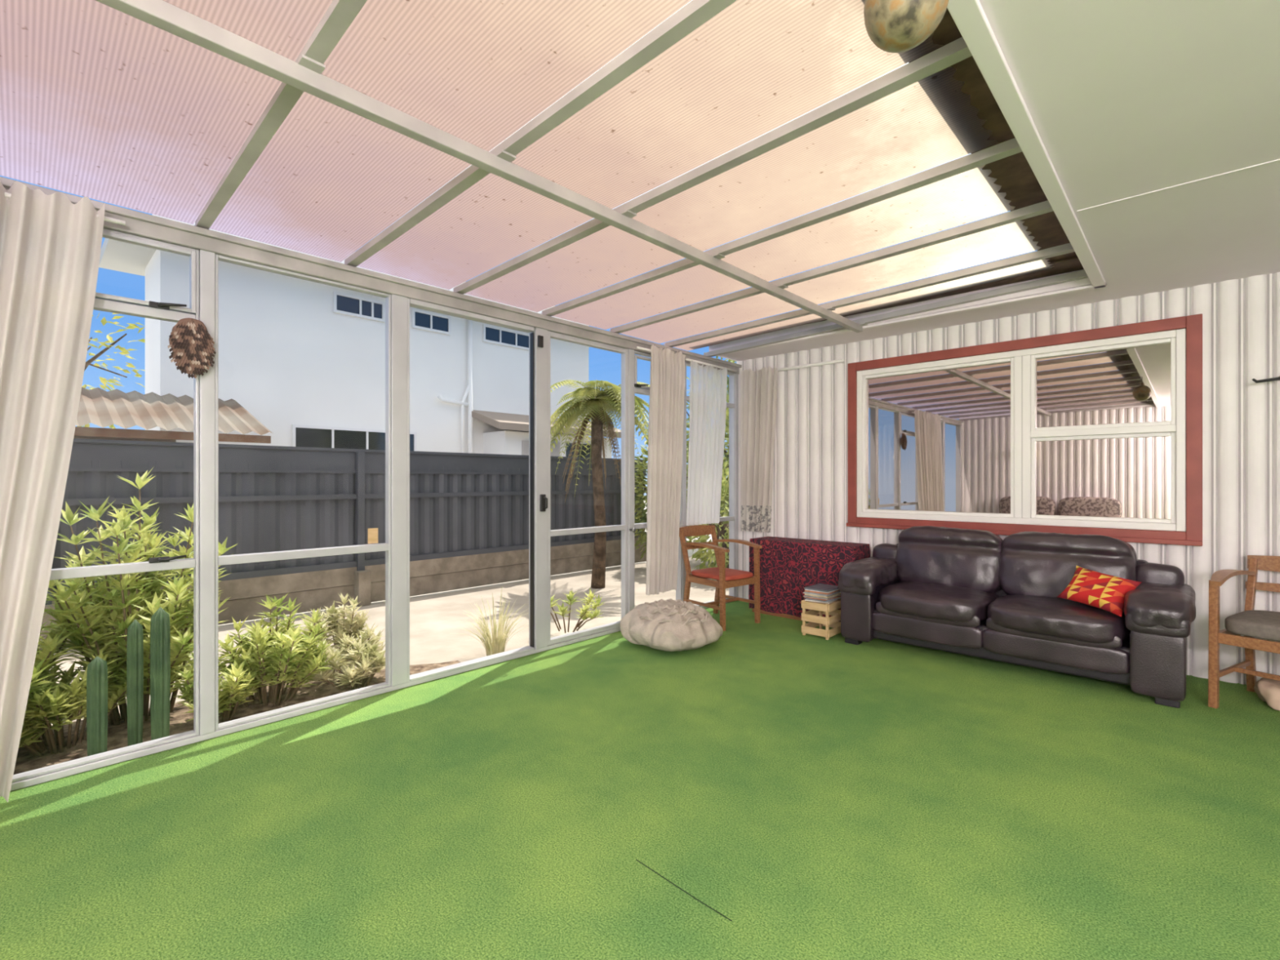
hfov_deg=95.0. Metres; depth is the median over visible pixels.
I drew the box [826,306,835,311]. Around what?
joint
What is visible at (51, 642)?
shrub
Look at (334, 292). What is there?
frame
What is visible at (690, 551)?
ground
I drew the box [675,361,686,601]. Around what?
post
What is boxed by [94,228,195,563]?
window
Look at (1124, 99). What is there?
ceiling
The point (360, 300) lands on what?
bar
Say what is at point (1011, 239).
sheet
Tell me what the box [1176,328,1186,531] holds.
frame
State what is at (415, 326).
frame
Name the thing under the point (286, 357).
neighbouring house
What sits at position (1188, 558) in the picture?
corrugated wall
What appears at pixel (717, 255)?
joint
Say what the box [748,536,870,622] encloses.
chest
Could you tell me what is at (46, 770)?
rail
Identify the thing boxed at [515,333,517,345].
bar
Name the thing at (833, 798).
floor
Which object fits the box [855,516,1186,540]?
trim
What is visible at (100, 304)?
transom
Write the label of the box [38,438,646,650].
fence
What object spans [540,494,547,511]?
door handle
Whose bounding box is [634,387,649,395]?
transom
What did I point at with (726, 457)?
tree
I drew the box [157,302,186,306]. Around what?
lever
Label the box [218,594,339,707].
shrub
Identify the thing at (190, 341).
ornament
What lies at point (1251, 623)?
wooden armchair
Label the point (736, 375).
post
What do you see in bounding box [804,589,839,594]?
magazine
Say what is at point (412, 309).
frame
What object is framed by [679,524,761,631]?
wooden armchair
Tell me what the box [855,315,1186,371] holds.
trim
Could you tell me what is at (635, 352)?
window
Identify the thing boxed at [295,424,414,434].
frame
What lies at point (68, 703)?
shrub
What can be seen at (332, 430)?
bar
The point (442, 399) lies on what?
pipe
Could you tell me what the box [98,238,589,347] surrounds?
eave
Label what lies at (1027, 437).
window
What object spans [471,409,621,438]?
porch roof
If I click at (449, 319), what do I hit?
frame
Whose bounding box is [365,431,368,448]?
bar
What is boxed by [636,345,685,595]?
curtain
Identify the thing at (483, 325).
frame
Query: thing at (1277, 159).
batten
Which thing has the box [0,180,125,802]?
curtain
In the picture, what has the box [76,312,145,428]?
tree
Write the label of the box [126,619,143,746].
cactus
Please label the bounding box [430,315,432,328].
bar
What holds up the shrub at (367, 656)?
on the garden bed
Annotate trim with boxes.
[847,362,857,523]
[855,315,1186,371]
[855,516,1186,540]
[946,0,1106,288]
[1186,313,1202,541]
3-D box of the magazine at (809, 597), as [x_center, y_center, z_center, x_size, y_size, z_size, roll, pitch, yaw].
[1.422,0.905,4.562,0.250,0.005,0.190,0,0,-40]
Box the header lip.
[0,176,742,368]
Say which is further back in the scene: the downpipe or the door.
the downpipe
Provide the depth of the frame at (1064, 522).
4.14 m
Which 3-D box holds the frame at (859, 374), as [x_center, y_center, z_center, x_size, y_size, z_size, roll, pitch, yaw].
[1.901,-0.307,5.036,0.045,1.249,0.090,0,0,43]
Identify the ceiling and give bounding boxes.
[978,0,1279,300]
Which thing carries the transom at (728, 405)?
attached to the stile
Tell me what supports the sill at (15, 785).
on the floor
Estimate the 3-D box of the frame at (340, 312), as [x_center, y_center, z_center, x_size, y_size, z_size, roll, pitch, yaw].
[-4.308,-2.520,9.015,0.039,0.040,0.680,0,0,43]
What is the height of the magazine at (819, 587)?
0.011 m
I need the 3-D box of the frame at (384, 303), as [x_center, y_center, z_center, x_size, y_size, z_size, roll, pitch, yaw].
[-4.061,-2.655,9.277,0.039,0.310,0.040,0,0,43]
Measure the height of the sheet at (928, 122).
0.075 m
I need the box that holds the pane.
[866,342,1170,519]
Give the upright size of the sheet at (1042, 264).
0.073 m
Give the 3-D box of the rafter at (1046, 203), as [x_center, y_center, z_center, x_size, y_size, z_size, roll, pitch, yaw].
[0.836,-1.214,3.635,2.911,0.108,0.036,0,0,43]
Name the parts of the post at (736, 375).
stile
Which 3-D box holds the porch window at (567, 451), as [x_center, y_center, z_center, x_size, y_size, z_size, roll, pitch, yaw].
[-1.087,-0.300,11.419,0.020,0.800,0.900,0,0,43]
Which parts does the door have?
rail, knob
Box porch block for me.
[483,431,611,457]
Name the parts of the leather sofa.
arm, arm panel, rail, seat, rail, seat, arm, arm panel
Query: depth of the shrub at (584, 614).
4.92 m
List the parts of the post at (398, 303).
stile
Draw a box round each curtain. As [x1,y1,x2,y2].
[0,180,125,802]
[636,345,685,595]
[684,358,737,525]
[740,358,844,532]
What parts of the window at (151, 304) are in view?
sash, sash, rail, handle, handle, sash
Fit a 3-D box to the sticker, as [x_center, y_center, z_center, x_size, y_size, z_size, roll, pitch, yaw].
[-1.494,0.312,3.281,0.003,0.085,0.055,0,0,43]
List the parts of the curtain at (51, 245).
rail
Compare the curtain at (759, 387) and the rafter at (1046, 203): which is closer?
the rafter at (1046, 203)
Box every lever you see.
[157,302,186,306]
[157,555,186,562]
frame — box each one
[291,424,295,446]
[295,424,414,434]
[333,291,336,312]
[335,310,382,321]
[336,291,382,304]
[382,302,385,322]
[407,297,409,681]
[411,308,414,328]
[413,431,417,451]
[414,309,448,319]
[414,325,448,334]
[448,316,450,335]
[482,324,485,342]
[485,324,528,336]
[485,339,528,350]
[856,370,862,517]
[862,329,1176,376]
[862,511,1176,531]
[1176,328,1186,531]
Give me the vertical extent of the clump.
0.509 m
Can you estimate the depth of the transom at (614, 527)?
4.40 m
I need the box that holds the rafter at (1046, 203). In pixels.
[610,200,1049,331]
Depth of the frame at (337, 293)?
8.98 m
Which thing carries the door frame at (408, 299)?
attached to the post at (398, 303)
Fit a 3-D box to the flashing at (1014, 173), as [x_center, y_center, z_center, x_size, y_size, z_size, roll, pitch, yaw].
[0.227,-1.303,0.990,0.260,0.012,7.150,0,0,43]
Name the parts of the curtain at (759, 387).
rail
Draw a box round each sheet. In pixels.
[0,0,333,224]
[209,0,691,262]
[357,0,942,289]
[465,66,998,311]
[541,164,1015,329]
[608,220,1040,343]
[662,258,1054,351]
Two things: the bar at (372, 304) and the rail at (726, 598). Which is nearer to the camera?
the rail at (726, 598)
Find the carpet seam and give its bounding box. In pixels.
[635,859,732,921]
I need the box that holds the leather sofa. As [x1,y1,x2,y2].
[838,525,1195,708]
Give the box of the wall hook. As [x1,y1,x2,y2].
[1252,376,1279,382]
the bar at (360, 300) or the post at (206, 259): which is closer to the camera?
the post at (206, 259)
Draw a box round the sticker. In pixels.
[368,528,377,543]
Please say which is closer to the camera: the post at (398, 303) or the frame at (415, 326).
the post at (398, 303)
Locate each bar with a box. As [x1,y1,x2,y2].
[331,429,333,448]
[359,299,361,315]
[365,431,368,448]
[371,302,373,317]
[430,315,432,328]
[499,329,501,342]
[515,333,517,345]
[1031,424,1176,437]
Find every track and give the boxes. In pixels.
[409,298,533,333]
[409,645,533,681]
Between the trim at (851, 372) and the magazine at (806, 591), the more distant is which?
the trim at (851, 372)
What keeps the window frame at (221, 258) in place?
attached to the header
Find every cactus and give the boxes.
[86,656,107,756]
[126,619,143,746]
[150,607,170,740]
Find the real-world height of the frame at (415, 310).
0.040 m
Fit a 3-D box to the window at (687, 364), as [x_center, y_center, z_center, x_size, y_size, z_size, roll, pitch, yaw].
[0.658,-1.047,5.557,0.048,0.014,0.752,0,0,43]
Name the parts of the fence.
footing post, post, rail, rail, band rail, post, footing post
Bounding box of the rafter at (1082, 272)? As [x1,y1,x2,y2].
[703,270,1085,355]
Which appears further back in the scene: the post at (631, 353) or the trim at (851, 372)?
the trim at (851, 372)
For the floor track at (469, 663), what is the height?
0.014 m
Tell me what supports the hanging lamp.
hanging from the ceiling
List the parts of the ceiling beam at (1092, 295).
edge end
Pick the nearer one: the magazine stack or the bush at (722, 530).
the magazine stack
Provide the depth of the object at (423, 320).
9.84 m
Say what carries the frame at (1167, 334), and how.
attached to the frame at (859, 374)
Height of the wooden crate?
0.270 m
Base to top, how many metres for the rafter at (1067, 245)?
0.108 m
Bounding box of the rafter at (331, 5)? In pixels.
[195,0,336,223]
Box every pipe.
[437,395,468,406]
[461,384,469,453]
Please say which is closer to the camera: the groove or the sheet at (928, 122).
the sheet at (928, 122)
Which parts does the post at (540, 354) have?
brush strip, stile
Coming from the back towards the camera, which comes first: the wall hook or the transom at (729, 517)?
the transom at (729, 517)
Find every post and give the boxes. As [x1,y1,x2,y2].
[193,249,218,735]
[385,293,407,685]
[528,327,550,648]
[621,348,634,618]
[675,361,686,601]
[728,373,738,597]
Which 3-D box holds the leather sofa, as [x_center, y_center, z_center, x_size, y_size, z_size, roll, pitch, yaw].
[2.397,0.771,3.941,1.944,0.857,0.777,0,0,43]
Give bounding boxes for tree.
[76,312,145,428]
[686,355,736,533]
[716,392,728,537]
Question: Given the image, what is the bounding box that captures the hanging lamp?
[863,0,949,53]
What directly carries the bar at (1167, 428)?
attached to the window at (1027, 437)
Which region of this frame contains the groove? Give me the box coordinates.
[1022,355,1022,518]
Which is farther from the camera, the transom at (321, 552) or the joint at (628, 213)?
the transom at (321, 552)
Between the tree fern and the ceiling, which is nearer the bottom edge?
the tree fern
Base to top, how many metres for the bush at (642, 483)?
2.225 m
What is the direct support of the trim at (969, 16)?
attached to the ceiling
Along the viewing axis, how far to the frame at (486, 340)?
10.92 m
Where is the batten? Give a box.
[1077,159,1279,211]
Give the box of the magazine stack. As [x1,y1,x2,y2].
[803,583,840,603]
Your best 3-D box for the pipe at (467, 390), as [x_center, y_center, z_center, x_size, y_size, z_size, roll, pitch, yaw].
[-3.039,-0.756,10.270,0.060,1.911,0.205,0,0,43]
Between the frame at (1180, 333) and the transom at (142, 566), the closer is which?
the transom at (142, 566)
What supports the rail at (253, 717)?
on the sill at (15, 785)
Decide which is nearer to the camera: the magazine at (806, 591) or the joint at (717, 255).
the joint at (717, 255)
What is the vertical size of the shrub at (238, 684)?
0.447 m
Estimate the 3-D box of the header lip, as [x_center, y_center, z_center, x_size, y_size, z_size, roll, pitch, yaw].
[-1.612,-1.130,3.073,0.025,0.030,7.650,0,0,43]
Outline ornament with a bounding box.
[167,317,215,378]
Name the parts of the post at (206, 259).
stile, stile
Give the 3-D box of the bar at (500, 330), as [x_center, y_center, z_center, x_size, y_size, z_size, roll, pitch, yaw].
[-2.579,-2.655,10.834,0.015,0.230,0.030,0,0,43]
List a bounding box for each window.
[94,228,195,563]
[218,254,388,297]
[521,440,559,456]
[565,443,591,457]
[634,351,651,390]
[686,363,733,375]
[862,337,1176,523]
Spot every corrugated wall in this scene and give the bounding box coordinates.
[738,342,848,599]
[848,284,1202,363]
[848,526,1202,678]
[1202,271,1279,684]
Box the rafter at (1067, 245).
[664,242,1072,345]
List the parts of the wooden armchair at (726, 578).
post, leg, rail, rail, rail, arm, post, leg, seat, leg, arm, rail, leg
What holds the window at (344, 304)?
attached to the neighbouring house
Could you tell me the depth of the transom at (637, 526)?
4.83 m
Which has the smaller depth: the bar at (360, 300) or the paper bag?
the paper bag
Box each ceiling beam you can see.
[95,0,862,333]
[709,269,1106,361]
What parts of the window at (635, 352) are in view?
sash, sash, rail, sash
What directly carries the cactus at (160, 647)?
on the garden bed
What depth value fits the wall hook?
3.30 m
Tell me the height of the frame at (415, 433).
0.930 m
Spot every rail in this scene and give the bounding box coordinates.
[12,729,195,782]
[218,682,388,729]
[550,621,620,644]
[696,598,728,606]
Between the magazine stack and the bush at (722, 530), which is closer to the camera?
the magazine stack
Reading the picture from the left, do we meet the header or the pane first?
the header
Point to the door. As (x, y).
(555, 335)
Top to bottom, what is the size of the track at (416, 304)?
0.029 m
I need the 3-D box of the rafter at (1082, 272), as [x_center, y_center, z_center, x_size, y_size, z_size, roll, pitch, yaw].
[1.667,-1.214,4.514,2.911,0.108,0.036,0,0,43]
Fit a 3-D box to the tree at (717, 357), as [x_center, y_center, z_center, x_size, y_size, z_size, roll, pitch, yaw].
[1.906,-0.644,12.240,3.107,4.190,2.500,0,0,43]
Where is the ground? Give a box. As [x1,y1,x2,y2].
[66,501,728,648]
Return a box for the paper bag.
[1253,677,1279,711]
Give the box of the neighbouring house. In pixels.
[145,214,588,453]
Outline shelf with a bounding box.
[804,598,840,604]
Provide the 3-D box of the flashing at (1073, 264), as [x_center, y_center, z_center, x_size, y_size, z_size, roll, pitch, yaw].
[1.598,-1.288,4.441,2.910,0.010,0.250,0,0,43]
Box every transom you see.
[49,558,195,580]
[93,297,195,322]
[218,542,388,565]
[550,524,625,536]
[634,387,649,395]
[634,520,680,528]
[686,395,734,408]
[719,515,734,521]
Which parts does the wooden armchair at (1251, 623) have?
leg, rail, arm, rail, leg, post, seat, rail, rail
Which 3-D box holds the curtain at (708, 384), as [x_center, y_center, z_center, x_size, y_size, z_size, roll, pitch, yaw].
[0.677,-0.335,5.416,0.083,1.470,0.800,0,0,43]
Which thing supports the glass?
attached to the frame
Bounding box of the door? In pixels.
[537,331,635,532]
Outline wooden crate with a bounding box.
[801,598,840,639]
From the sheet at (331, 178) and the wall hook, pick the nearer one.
the sheet at (331, 178)
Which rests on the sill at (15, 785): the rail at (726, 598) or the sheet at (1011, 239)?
the rail at (726, 598)
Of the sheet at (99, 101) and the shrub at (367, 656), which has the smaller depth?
the sheet at (99, 101)
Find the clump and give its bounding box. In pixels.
[457,589,528,656]
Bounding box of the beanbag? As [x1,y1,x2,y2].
[619,598,723,651]
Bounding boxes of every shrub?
[18,646,150,756]
[22,597,97,726]
[40,468,238,725]
[169,643,262,722]
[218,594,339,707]
[302,592,369,667]
[308,622,385,690]
[550,588,604,633]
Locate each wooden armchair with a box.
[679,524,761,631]
[1208,555,1279,708]
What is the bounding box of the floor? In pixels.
[0,600,1279,959]
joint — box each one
[297,54,324,74]
[495,149,515,162]
[620,208,636,217]
[712,253,724,259]
[777,284,788,288]
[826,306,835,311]
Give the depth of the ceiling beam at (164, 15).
1.90 m
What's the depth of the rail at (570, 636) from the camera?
4.39 m
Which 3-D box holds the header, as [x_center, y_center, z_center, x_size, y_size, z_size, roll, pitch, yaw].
[-1.657,-1.103,3.116,0.100,0.097,7.650,0,0,43]
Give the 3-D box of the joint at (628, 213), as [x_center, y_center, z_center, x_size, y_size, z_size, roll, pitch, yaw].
[-0.079,-1.186,2.646,0.120,0.012,0.060,0,0,43]
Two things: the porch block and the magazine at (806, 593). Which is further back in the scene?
the porch block
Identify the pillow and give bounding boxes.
[1056,565,1142,617]
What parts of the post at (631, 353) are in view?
stile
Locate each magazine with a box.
[803,591,840,596]
[803,595,840,600]
[804,583,838,591]
[804,589,838,593]
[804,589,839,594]
[804,591,840,595]
[804,592,840,598]
[804,595,838,599]
[804,596,840,601]
[804,598,837,603]
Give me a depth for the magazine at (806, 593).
4.48 m
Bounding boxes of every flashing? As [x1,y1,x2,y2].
[808,256,1084,324]
[908,8,1076,262]
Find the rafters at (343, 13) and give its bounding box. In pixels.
[194,0,1088,356]
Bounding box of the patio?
[48,555,728,724]
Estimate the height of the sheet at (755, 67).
0.075 m
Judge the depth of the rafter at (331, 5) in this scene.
1.91 m
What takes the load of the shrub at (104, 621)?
on the garden bed
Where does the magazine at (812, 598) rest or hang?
on the magazine stack
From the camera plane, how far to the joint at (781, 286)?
3.59 m
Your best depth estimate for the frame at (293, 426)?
8.34 m
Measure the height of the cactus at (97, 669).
0.540 m
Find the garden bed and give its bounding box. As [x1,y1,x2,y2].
[13,660,461,774]
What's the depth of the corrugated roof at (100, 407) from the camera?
6.12 m
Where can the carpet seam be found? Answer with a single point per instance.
(636, 860)
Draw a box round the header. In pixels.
[4,186,739,373]
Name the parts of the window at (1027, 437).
left sash, left sash, left sash, left sash, lower sash, upper sash, upper sash, upper sash, lower sash, lower sash, lower sash, upper sash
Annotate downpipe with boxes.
[467,319,472,453]
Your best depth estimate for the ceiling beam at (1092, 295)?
4.31 m
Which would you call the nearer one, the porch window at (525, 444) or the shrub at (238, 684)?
the shrub at (238, 684)
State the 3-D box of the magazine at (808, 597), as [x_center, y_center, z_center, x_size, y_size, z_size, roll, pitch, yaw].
[1.424,0.893,4.560,0.190,0.005,0.250,0,0,42]
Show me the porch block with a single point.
(503, 442)
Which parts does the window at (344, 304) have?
glass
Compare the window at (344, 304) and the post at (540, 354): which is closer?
the post at (540, 354)
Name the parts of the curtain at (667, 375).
rail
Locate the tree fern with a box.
[550,379,649,588]
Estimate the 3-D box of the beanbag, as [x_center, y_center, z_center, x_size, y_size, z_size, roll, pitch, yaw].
[0.229,1.042,4.296,0.728,0.316,0.680,0,0,43]
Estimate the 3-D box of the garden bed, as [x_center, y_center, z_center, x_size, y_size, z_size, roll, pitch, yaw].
[-3.617,1.289,2.113,1.070,0.058,6.100,0,0,43]
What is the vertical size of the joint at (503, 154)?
0.012 m
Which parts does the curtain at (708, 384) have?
rail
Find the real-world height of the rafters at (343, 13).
0.088 m
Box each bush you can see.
[634,435,697,559]
[686,460,728,579]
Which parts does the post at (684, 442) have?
stile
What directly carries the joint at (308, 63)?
attached to the ceiling beam at (164, 15)
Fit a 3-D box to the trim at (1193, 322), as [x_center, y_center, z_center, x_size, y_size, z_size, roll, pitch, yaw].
[3.392,-0.307,3.588,0.072,1.395,0.065,0,0,43]
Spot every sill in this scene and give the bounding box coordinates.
[10,601,730,791]
[846,522,1202,546]
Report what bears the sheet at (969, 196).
on the rafters at (343, 13)
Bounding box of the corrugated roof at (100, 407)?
[73,386,272,443]
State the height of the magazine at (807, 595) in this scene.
0.011 m
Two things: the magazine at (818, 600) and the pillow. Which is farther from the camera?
the magazine at (818, 600)
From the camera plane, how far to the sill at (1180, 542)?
3.77 m
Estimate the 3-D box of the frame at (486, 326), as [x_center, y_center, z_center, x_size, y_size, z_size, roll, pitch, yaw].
[-2.460,-2.790,10.970,0.039,0.040,1.000,0,0,43]

